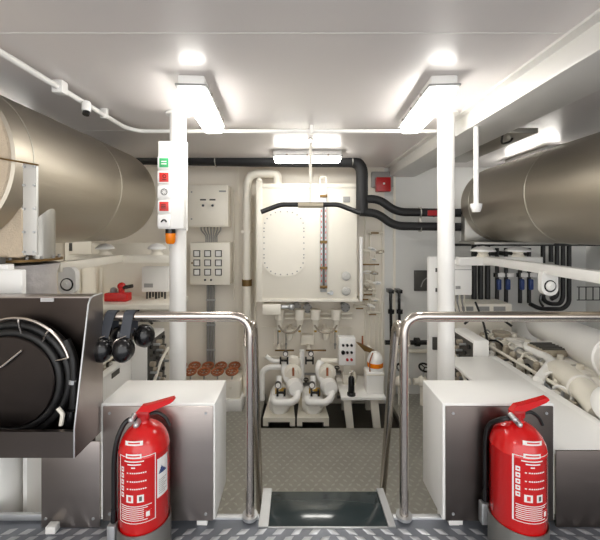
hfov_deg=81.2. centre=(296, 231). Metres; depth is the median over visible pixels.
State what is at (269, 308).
motor
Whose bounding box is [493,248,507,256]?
valve
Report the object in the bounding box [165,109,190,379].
support pillar
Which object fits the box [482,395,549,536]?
fire extinguisher
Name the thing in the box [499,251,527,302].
valve
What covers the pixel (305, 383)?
valve
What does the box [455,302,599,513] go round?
engine
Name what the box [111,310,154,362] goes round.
defender
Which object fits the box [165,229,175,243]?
beacon
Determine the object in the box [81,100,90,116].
sensor
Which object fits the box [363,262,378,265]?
valve
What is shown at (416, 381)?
handwheel
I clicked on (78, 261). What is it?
beam
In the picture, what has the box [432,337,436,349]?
socket
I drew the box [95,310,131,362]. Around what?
defender
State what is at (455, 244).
shelf
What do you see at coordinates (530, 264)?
beam
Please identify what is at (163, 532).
holder
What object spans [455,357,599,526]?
cabinet
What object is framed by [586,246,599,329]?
wall
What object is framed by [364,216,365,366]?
riser pipe
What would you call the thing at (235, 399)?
chest
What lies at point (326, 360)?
pipe
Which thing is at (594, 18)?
trim
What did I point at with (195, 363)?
valve
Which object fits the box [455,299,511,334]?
generator
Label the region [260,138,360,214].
bar
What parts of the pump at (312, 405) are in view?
motor, frame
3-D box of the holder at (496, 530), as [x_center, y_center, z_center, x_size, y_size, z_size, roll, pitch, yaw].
[0.863,1.178,1.380,0.219,0.136,0.207,0,0,0]
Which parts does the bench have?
leg, leg, leg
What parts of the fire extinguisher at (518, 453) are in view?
squeeze lever, carrying handle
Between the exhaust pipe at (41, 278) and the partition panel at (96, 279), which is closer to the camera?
the exhaust pipe at (41, 278)
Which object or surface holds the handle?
attached to the filter at (373, 373)
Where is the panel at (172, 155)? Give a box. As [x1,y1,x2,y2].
[158,141,187,230]
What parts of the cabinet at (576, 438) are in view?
plate, plate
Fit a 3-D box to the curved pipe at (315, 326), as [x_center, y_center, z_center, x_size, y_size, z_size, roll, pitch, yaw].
[0.306,1.033,3.720,0.255,0.100,0.020,0,0,0]
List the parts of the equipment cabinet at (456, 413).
panel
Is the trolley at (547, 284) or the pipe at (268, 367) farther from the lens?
the pipe at (268, 367)
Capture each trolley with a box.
[58,267,79,293]
[538,271,557,306]
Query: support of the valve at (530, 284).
attached to the wall at (413, 247)
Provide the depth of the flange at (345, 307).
3.80 m
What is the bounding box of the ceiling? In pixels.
[0,0,599,166]
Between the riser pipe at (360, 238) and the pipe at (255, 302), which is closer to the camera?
the riser pipe at (360, 238)
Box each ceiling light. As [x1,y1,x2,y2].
[175,75,225,132]
[272,150,342,162]
[398,75,460,132]
[505,146,554,162]
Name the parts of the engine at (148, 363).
instrument panel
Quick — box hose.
[56,338,78,429]
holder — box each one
[107,505,170,539]
[479,499,549,539]
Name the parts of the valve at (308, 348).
lever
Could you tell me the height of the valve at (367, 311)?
0.044 m
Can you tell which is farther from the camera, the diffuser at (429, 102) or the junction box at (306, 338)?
the junction box at (306, 338)
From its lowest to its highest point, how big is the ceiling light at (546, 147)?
0.097 m
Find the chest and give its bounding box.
[186,370,245,411]
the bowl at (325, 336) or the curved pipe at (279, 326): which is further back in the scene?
the bowl at (325, 336)
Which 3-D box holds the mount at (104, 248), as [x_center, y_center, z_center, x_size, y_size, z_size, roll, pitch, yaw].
[-1.635,0.145,2.980,0.150,0.100,0.150,0,0,0]
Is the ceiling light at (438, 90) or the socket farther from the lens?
the socket
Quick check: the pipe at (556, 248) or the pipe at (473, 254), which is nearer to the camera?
the pipe at (473, 254)
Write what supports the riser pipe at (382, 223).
attached to the wall at (413, 247)
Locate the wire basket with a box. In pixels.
[578,287,599,299]
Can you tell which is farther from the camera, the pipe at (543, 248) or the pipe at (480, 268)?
the pipe at (543, 248)
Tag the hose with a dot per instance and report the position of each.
(73, 360)
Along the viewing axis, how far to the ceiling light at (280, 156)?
3.16 m
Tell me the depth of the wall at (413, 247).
4.00 m
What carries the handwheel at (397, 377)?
on the floor at (312, 457)
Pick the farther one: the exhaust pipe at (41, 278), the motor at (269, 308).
the motor at (269, 308)
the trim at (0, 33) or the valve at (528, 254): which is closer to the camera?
the trim at (0, 33)
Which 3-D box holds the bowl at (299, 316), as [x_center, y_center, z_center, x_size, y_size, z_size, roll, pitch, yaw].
[0.027,0.946,3.750,0.100,0.200,0.100,0,0,0]
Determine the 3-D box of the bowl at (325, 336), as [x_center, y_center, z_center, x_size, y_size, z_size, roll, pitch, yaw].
[0.310,1.109,3.870,0.080,0.120,0.260,0,0,0]
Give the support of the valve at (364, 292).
attached to the wall at (413, 247)
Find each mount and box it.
[95,243,114,254]
[148,243,165,254]
[470,246,495,256]
[505,246,531,256]
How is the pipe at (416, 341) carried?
attached to the wall at (413, 247)
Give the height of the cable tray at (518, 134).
0.035 m
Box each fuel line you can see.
[284,312,351,314]
[284,317,351,319]
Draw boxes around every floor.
[0,514,599,539]
[217,394,436,513]
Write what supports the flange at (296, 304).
attached to the wall at (413, 247)
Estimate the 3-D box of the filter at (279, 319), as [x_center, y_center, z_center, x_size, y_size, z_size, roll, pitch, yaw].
[-0.188,0.949,3.750,0.116,0.245,0.116,0,0,0]
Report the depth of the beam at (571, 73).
1.69 m
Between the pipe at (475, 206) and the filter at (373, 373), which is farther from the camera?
the filter at (373, 373)
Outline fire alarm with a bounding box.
[371,172,392,191]
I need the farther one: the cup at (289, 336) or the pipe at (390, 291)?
the pipe at (390, 291)
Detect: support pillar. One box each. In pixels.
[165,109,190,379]
[434,109,458,513]
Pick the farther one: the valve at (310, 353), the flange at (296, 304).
the flange at (296, 304)
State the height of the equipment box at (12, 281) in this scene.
0.385 m
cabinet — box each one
[0,293,102,457]
[0,441,99,533]
[101,380,225,524]
[188,185,230,226]
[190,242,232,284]
[423,380,553,524]
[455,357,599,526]
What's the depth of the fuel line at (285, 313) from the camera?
3.83 m
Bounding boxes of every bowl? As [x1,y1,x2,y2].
[295,312,303,329]
[311,312,319,329]
[322,324,328,339]
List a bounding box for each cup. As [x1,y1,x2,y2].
[95,336,112,362]
[109,324,131,342]
[111,336,134,362]
[132,324,154,347]
[286,334,292,339]
[470,203,482,211]
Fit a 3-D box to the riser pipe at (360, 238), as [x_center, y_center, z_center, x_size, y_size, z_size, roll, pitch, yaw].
[0.669,0.387,3.660,0.034,0.669,0.036,0,0,0]
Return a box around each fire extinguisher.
[110,396,175,536]
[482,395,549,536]
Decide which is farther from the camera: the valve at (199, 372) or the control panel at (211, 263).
the control panel at (211, 263)
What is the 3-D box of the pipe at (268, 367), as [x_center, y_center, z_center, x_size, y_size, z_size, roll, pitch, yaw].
[-0.286,1.596,3.720,0.231,0.380,0.060,0,0,0]
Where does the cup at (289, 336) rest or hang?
on the filter at (289, 329)
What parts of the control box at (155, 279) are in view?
lid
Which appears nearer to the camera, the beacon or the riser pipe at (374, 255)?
the beacon
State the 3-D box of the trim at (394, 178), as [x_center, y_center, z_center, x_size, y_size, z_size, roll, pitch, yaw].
[1.109,0.555,3.990,0.024,2.590,0.020,0,0,0]
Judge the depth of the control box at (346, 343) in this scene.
3.55 m
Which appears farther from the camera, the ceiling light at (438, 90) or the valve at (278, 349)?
the valve at (278, 349)
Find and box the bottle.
[347,370,355,396]
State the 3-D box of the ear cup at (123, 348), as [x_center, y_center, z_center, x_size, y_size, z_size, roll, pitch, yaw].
[-0.734,0.494,1.472,0.090,0.110,0.075,0,0,0]
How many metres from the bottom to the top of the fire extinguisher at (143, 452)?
0.594 m
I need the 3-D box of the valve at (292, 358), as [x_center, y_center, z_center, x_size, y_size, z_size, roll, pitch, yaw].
[-0.071,1.348,3.668,0.217,0.228,0.103,0,0,0]
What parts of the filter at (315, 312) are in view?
lid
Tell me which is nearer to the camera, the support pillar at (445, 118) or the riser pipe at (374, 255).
the support pillar at (445, 118)
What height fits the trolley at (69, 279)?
0.255 m
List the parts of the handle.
blade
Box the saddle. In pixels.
[459,214,553,244]
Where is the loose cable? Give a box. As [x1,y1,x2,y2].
[500,135,512,144]
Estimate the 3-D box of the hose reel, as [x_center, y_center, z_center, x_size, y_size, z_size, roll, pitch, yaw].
[-1.133,0.582,1.423,0.495,0.503,0.128,0,0,0]
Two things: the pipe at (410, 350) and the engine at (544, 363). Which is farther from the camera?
the pipe at (410, 350)
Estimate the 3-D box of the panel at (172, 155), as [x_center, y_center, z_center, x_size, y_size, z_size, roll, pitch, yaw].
[-0.743,-0.277,2.088,0.150,0.538,0.103,0,0,0]
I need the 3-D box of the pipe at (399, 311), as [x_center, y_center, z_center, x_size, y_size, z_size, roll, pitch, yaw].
[1.129,0.939,3.898,0.066,0.608,0.164,0,0,0]
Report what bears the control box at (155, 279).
on the wall shelf at (137, 302)
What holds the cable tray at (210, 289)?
attached to the wall at (413, 247)
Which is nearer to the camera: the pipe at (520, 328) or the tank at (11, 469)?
the tank at (11, 469)
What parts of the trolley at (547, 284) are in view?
plate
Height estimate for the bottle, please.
0.246 m
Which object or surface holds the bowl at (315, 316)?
on the filter at (315, 312)
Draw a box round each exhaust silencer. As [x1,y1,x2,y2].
[0,95,155,258]
[461,132,599,244]
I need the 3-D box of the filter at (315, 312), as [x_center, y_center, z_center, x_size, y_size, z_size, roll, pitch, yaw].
[0.198,0.949,3.750,0.116,0.245,0.116,0,0,0]
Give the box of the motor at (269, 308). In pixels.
[263,302,293,314]
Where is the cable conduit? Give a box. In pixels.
[0,48,436,134]
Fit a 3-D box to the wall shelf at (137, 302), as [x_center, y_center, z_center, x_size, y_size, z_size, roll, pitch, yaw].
[-1.444,0.623,3.090,0.850,0.045,0.380,0,0,0]
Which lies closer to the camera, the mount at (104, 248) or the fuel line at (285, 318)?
the mount at (104, 248)
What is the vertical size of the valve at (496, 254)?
0.084 m
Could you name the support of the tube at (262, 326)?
attached to the wall at (413, 247)
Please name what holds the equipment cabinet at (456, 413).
on the floor at (224, 526)
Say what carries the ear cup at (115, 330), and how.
on the defender at (103, 347)
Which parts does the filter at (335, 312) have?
lid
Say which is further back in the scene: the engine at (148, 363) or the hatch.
the hatch
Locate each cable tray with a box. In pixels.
[206,285,214,365]
[455,128,537,161]
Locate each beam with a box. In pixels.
[57,255,168,271]
[456,257,599,283]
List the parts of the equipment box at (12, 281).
lid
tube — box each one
[262,326,296,327]
[264,356,299,357]
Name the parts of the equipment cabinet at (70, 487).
plate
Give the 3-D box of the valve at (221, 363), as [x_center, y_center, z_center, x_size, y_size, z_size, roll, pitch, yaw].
[-0.843,1.552,3.880,0.137,0.196,0.133,0,0,0]
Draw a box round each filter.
[275,309,284,331]
[286,324,292,339]
[294,308,304,331]
[310,308,320,331]
[331,308,340,331]
[363,351,383,393]
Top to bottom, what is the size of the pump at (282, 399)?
0.615 m
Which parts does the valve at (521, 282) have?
lever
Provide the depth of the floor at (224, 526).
1.46 m
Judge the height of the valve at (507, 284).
0.345 m
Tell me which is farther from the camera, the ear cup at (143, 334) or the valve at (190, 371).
the valve at (190, 371)
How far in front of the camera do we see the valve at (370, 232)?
3.84 m
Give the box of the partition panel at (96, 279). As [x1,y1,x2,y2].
[65,241,168,379]
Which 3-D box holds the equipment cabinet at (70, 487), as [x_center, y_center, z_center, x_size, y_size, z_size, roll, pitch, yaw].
[-1.217,1.067,1.482,0.766,0.364,0.075,0,0,0]
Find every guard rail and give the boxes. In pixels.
[103,311,257,522]
[396,311,599,523]
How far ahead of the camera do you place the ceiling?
1.51 m
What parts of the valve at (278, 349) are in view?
lever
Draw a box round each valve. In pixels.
[104,282,132,301]
[186,367,196,379]
[188,361,200,370]
[197,367,210,379]
[202,361,213,370]
[211,367,223,379]
[215,361,226,370]
[225,367,238,389]
[228,361,240,369]
[275,343,293,352]
[280,350,299,365]
[303,378,308,385]
[305,350,313,363]
[306,344,325,351]
[334,366,340,373]
[353,304,367,308]
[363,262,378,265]
[363,291,375,294]
[366,310,380,314]
[368,231,382,234]
[490,248,498,256]
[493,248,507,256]
[493,266,504,299]
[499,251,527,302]
[504,267,513,302]
[523,248,530,256]
[527,271,536,302]
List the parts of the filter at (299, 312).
lid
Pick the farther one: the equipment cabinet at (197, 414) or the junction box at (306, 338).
the junction box at (306, 338)
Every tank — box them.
[0,458,22,511]
[256,176,357,301]
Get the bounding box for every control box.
[142,266,168,298]
[338,335,354,383]
[455,258,471,310]
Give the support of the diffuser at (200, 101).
attached to the ceiling light at (194, 90)
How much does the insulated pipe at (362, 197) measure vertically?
0.806 m
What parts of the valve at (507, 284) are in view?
lever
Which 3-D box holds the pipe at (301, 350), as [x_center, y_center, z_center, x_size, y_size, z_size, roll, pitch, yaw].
[0.053,1.477,3.720,0.051,0.446,0.052,0,0,0]
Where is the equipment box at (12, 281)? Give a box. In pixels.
[0,257,25,293]
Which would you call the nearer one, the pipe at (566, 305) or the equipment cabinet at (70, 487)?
the equipment cabinet at (70, 487)
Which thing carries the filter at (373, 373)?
on the bench
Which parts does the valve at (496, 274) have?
lever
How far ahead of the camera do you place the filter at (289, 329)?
3.76 m
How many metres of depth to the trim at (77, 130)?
2.55 m
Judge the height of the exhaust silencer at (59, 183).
0.846 m
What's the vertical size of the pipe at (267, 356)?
0.091 m
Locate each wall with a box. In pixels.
[54,241,103,293]
[104,167,585,403]
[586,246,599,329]
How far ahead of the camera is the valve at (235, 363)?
3.88 m
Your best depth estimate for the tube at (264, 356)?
3.98 m
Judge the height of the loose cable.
0.085 m
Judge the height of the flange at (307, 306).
0.100 m
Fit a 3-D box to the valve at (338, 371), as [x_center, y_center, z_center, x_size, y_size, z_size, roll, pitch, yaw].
[0.423,1.458,3.700,0.080,0.074,0.052,0,0,0]
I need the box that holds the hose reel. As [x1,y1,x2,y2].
[0,317,69,429]
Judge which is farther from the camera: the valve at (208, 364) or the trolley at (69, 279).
the valve at (208, 364)
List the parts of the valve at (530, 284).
lever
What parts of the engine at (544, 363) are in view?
instrument panel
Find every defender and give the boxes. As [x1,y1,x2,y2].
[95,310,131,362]
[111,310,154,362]
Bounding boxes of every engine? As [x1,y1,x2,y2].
[23,310,168,513]
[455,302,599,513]
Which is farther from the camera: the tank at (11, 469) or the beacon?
the beacon
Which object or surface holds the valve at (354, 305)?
attached to the wall at (413, 247)
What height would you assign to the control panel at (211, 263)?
0.464 m
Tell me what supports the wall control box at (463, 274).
attached to the column at (431, 261)
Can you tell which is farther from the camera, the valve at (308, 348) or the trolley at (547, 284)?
the valve at (308, 348)
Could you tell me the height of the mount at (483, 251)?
0.100 m
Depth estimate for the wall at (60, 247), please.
3.26 m
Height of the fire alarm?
0.232 m
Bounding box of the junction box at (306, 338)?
[301,333,313,344]
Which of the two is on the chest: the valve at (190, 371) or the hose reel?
the valve at (190, 371)
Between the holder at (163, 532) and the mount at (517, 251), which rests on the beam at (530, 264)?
the mount at (517, 251)
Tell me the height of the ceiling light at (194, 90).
0.097 m
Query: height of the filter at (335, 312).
0.245 m
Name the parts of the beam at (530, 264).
cross rail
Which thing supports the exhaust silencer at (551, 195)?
on the saddle
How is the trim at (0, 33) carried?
attached to the ceiling
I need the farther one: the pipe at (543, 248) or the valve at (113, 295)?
the pipe at (543, 248)
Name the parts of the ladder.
handrail, handrail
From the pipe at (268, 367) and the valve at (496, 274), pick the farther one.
the pipe at (268, 367)
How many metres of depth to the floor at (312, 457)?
2.88 m
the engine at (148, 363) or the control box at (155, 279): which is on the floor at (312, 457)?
the engine at (148, 363)
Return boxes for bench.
[335,375,385,427]
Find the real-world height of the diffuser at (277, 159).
0.042 m
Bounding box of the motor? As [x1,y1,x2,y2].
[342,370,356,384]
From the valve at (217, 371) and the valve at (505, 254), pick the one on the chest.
the valve at (217, 371)
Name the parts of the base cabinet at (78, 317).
panel, panel, panel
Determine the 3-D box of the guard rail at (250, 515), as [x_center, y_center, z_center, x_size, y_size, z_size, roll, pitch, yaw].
[-0.501,0.794,1.536,0.661,0.894,0.092,0,0,0]
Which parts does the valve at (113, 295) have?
knob, handle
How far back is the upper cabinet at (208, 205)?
3.79 m
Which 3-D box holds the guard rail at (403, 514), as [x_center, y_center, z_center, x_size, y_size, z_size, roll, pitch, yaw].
[1.166,0.794,1.536,1.468,0.894,0.092,0,0,0]
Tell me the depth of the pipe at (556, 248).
3.74 m
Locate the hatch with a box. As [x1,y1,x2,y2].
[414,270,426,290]
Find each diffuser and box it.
[179,88,222,132]
[274,157,340,162]
[401,88,455,132]
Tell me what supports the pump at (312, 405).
on the floor at (312, 457)
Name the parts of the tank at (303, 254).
sight glass, name plate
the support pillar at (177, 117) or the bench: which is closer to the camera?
the support pillar at (177, 117)
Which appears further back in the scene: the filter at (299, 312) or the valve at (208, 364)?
the valve at (208, 364)
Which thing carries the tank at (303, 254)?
attached to the wall at (413, 247)
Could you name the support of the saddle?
on the mount at (483, 251)
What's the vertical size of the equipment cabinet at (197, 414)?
0.522 m
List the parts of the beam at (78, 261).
rail, cross rail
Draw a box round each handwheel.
[395,363,410,404]
[412,362,426,405]
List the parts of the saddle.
plate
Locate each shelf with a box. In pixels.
[103,296,187,309]
[455,244,599,245]
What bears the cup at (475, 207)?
on the pipe at (475, 206)
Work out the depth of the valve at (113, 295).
3.00 m
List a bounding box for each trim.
[0,33,565,33]
[77,130,128,130]
[237,167,238,369]
[384,8,599,167]
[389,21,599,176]
[393,177,395,394]
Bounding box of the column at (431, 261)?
[427,257,436,379]
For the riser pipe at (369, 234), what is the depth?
3.98 m
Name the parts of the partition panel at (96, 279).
hatch plate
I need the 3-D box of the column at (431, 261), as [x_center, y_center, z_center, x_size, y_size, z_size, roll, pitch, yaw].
[1.299,1.043,3.310,0.118,1.614,0.060,0,0,0]
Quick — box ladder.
[251,320,401,528]
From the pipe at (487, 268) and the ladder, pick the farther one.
the pipe at (487, 268)
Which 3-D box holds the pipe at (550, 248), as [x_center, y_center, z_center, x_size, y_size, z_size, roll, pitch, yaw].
[2.721,0.182,3.750,0.044,0.279,0.044,0,0,0]
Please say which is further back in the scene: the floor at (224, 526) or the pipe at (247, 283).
the pipe at (247, 283)
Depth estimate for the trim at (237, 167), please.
3.98 m
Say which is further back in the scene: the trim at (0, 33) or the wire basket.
the wire basket
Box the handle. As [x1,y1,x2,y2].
[356,336,375,351]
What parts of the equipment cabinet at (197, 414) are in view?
panel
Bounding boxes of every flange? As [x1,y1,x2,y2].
[293,302,300,309]
[303,302,311,312]
[340,302,349,311]
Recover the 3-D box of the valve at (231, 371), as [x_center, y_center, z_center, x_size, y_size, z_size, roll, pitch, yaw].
[-0.680,1.531,3.660,0.137,0.196,0.133,0,0,0]
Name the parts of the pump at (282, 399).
frame, motor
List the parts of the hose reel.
crank rod, guard arm, guard arm, guard arm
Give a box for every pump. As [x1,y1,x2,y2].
[263,362,302,427]
[297,360,337,427]
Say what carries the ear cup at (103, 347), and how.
on the defender at (103, 347)
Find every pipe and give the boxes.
[6,254,62,293]
[136,158,461,231]
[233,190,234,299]
[241,169,281,396]
[254,195,256,322]
[259,364,280,400]
[265,354,281,362]
[278,325,300,333]
[300,349,303,391]
[314,325,337,333]
[321,358,337,363]
[359,237,362,300]
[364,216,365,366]
[369,234,370,344]
[374,255,375,349]
[381,222,383,372]
[384,337,426,346]
[386,288,393,338]
[389,349,426,352]
[394,288,402,319]
[470,126,482,211]
[471,244,476,298]
[478,245,482,298]
[485,245,489,298]
[512,322,536,341]
[528,246,571,310]
[541,246,565,305]
[548,246,553,261]
[549,243,559,300]
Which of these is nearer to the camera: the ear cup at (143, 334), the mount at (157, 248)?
the ear cup at (143, 334)

